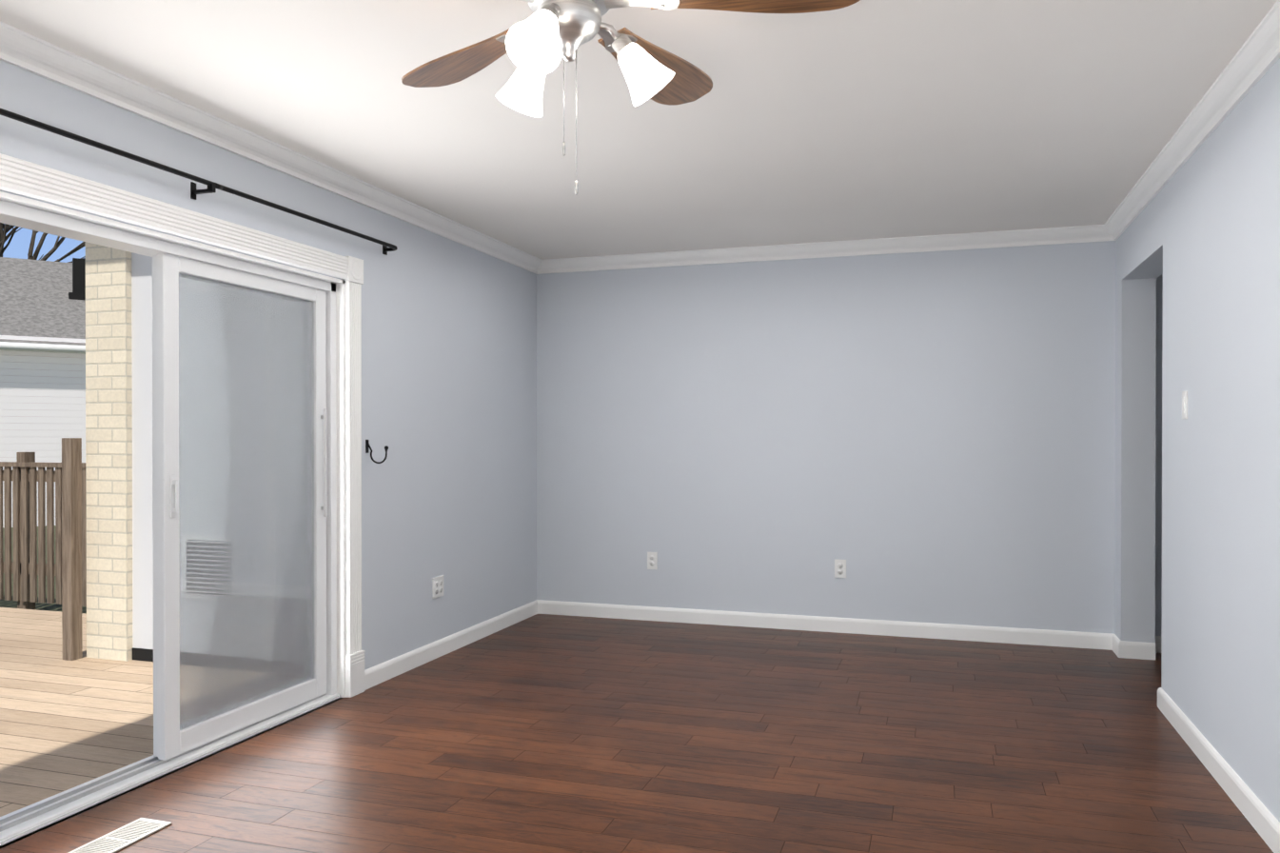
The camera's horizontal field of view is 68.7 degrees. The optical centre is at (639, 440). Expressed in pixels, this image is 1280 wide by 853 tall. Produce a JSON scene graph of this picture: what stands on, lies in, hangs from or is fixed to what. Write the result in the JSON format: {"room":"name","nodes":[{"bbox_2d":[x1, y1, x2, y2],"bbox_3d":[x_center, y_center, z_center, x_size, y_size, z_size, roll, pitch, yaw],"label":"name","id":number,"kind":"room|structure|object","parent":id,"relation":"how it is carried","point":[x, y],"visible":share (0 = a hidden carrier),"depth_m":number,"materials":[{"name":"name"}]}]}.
{"room":"empty living room","nodes":[
{"label":"empty living room","id":0,"kind":"room"},
{"bbox_2d":[0,59,536,848],"bbox_3d":[-2.018,0.180,2.793,0.200,2.800,8.280,0,0,18],"label":"wall","id":1,"kind":"structure","parent":0,"point":[449,387],"depth_m":4.96,"materials":[{"name":"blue paint"}]},
{"bbox_2d":[0,199,339,846],"bbox_3d":[-1.778,0.246,3.525,0.160,1.959,1.908,0,0,18],"label":"sliding glass door","id":2,"kind":"structure","parent":1,"relation":"in","point":[267,658],"depth_m":3.83,"materials":[{"name":"glass"}]},
{"bbox_2d":[0,153,364,697],"bbox_3d":[-1.777,0.206,3.524,0.262,2.140,2.167,0,0,18],"label":"door frame","id":3,"kind":"structure","parent":1,"relation":"attached to","point":[30,180],"depth_m":4.17,"materials":[{"name":"white wood"}]},
{"bbox_2d":[0,107,397,255],"bbox_3d":[-1.634,-0.943,3.498,0.096,0.074,2.584,0,0,18],"label":"curtain rod","id":4,"kind":"object","parent":1,"relation":"attached to","point":[212,187],"visible":1,"depth_m":3.42,"materials":[{"name":"black metal"}]},
{"bbox_2d":[0,20,544,274],"bbox_3d":[-1.890,-1.178,2.744,0.070,0.084,7.880,0,0,18],"label":"crown molding","id":5,"kind":"structure","parent":1,"relation":"attached to","point":[18,48],"depth_m":3.59,"materials":[{"name":"white wood"}]},
{"bbox_2d":[365,439,388,463],"bbox_3d":[-1.282,0.054,4.574,0.115,0.118,0.022,0,0,11],"label":"hook","id":6,"kind":"object","parent":1,"relation":"attached to","point":[367,445],"visible":0.98,"depth_m":4.57,"materials":[{"name":"black metal"}]},
{"bbox_2d":[432,574,443,598],"bbox_3d":[-1.126,0.816,5.230,0.010,0.115,0.116,0,0,18],"label":"double electrical outlet","id":7,"kind":"object","parent":1,"relation":"attached to","point":[437,586],"visible":1,"depth_m":5.22,"materials":[{"name":"white plastic"}]},
{"bbox_2d":[364,599,539,689],"bbox_3d":[-1.031,1.159,5.515,0.015,0.092,2.065,0,0,18],"label":"baseboard","id":8,"kind":"structure","parent":1,"relation":"attached to","point":[382,672],"depth_m":5.28,"materials":[{"name":"white wood"}]},
{"bbox_2d":[0,613,1273,852],"bbox_3d":[0.481,1.264,1.995,5.090,0.080,7.920,0,0,18],"label":"floor","id":9,"kind":"structure","parent":0,"point":[554,734],"depth_m":3.57,"materials":[{"name":"brown wood"}]},
{"bbox_2d":[68,817,172,852],"bbox_3d":[-1.593,1.217,2.854,0.125,0.006,0.305,0,0,18],"label":"floor vent","id":10,"kind":"object","parent":9,"relation":"in","point":[126,836],"visible":1,"depth_m":2.87,"materials":[{"name":"white metal"}]},
{"bbox_2d":[0,0,1277,259],"bbox_3d":[0.481,-1.276,1.981,5.450,0.120,8.280,0,0,18],"label":"ceiling","id":11,"kind":"structure","parent":0,"point":[879,118],"depth_m":3.44,"materials":[{"name":"paint"}]},
{"bbox_2d":[401,0,860,195],"bbox_3d":[-0.123,-0.891,2.182,1.290,0.652,1.300,0,0,18],"label":"ceiling fan","id":12,"kind":"object","parent":11,"relation":"hanging from","point":[540,39],"visible":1,"depth_m":2.17,"materials":[{"name":"silver metal"}]},
{"bbox_2d":[536,240,1162,635],"bbox_3d":[1.813,-0.017,5.804,5.250,2.440,0.200,0,0,18],"label":"wall","id":13,"kind":"structure","parent":0,"point":[923,437],"depth_m":5.87,"materials":[{"name":"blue paint"}]},
{"bbox_2d":[647,551,657,569],"bbox_3d":[0.081,0.800,6.255,0.070,0.115,0.010,0,0,18],"label":"electrical outlet","id":14,"kind":"object","parent":13,"relation":"attached to","point":[652,560],"visible":1,"depth_m":6.25,"materials":[{"name":"white plastic"}]},
{"bbox_2d":[544,224,1100,273],"bbox_3d":[1.000,-1.196,5.916,3.450,0.084,0.070,0,0,18],"label":"crown molding","id":15,"kind":"structure","parent":13,"relation":"attached to","point":[1079,233],"depth_m":5.84,"materials":[{"name":"white wood"}]},
{"bbox_2d":[539,599,1118,652],"bbox_3d":[1.008,1.156,5.955,3.630,0.092,0.015,0,0,18],"label":"baseboard","id":16,"kind":"structure","parent":13,"relation":"attached to","point":[930,630],"depth_m":5.87,"materials":[{"name":"white wood"}]},
{"bbox_2d":[834,558,846,577],"bbox_3d":[1.257,0.803,5.877,0.070,0.115,0.010,0,0,18],"label":"electrical outlet","id":17,"kind":"object","parent":13,"relation":"attached to","point":[839,568],"visible":1,"depth_m":5.87,"materials":[{"name":"white plastic"}]},
{"bbox_2d":[1141,635,1161,656],"bbox_3d":[3.474,1.161,5.162,1.210,0.092,0.015,0,0,18],"label":"baseboard","id":18,"kind":"structure","parent":13,"relation":"attached to","point":[1150,649],"depth_m":5.17,"materials":[{"name":"white wood"}]},
{"bbox_2d":[1114,58,1279,822],"bbox_3d":[1.613,0.006,1.624,0.170,2.440,7.880,0,0,18],"label":"wall","id":19,"kind":"structure","parent":0,"point":[1201,232],"depth_m":3.45,"materials":[{"name":"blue paint"}]},
{"bbox_2d":[1181,390,1187,418],"bbox_3d":[2.231,-0.146,3.840,0.012,0.115,0.070,0,0,18],"label":"switch plate","id":20,"kind":"object","parent":19,"relation":"attached to","point":[1184,404],"visible":0.98,"depth_m":3.82,"materials":[{"name":"white plastic"}]},
{"bbox_2d":[1100,0,1279,241],"bbox_3d":[2.145,-1.183,3.663,0.070,0.084,3.660,0,0,18],"label":"crown molding","id":21,"kind":"structure","parent":19,"relation":"attached to","point":[1256,57],"depth_m":3.40,"materials":[{"name":"white wood"}]},
{"bbox_2d":[1157,687,1279,852],"bbox_3d":[1.342,1.183,1.091,0.015,0.092,6.685,0,0,18],"label":"baseboard","id":22,"kind":"structure","parent":19,"relation":"attached to","point":[1251,807],"depth_m":3.26,"materials":[{"name":"white wood"}]},
{"label":"outside","id":23,"kind":"structure","parent":0,"visible":0},
{"bbox_2d":[0,607,197,816],"bbox_3d":[-5.075,1.300,2.716,5.530,0.040,8.450,0,0,18],"label":"deck","id":24,"kind":"structure","parent":23,"point":[65,725],"depth_m":4.40,"materials":[{"name":"beige wood"}]},
{"bbox_2d":[85,241,223,665],"bbox_3d":[-2.092,-0.169,6.186,1.980,2.860,2.500,0,0,18],"label":"wall","id":25,"kind":"structure","parent":24,"relation":"on","point":[119,450],"depth_m":5.39,"materials":[{"name":"beige brick"}]},
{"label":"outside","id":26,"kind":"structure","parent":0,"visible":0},
{"bbox_2d":[0,525,86,612],"bbox_3d":[-36.376,1.387,21.999,76.930,0.050,140.000,0,0,18],"label":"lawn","id":27,"kind":"structure","parent":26,"point":[12,603],"depth_m":8.45,"materials":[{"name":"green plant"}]},
{"bbox_2d":[0,256,85,527],"bbox_3d":[-12.398,-1.050,17.922,18.440,4.970,7.730,0,0,-34],"label":"neighbor house","id":28,"kind":"structure","parent":27,"relation":"on","point":[42,359],"depth_m":15.54,"materials":[{"name":"white"}]},
{"bbox_2d":[0,222,85,262],"bbox_3d":[-19.473,-5.086,28.347,7.491,12.969,7.389,0,0,18],"label":"bare tree","id":29,"kind":"object","parent":27,"relation":"on","point":[4,238],"visible":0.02,"depth_m":28.68,"materials":[{"name":"brown plant"}]},
{"bbox_2d":[0,437,86,660],"bbox_3d":[-6.414,0.710,7.297,7.165,1.470,1.720,0,0,18],"label":"fence","id":30,"kind":"object","parent":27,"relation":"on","point":[68,569],"visible":0.42,"depth_m":7.56,"materials":[{"name":"brown wood"}]}
]}

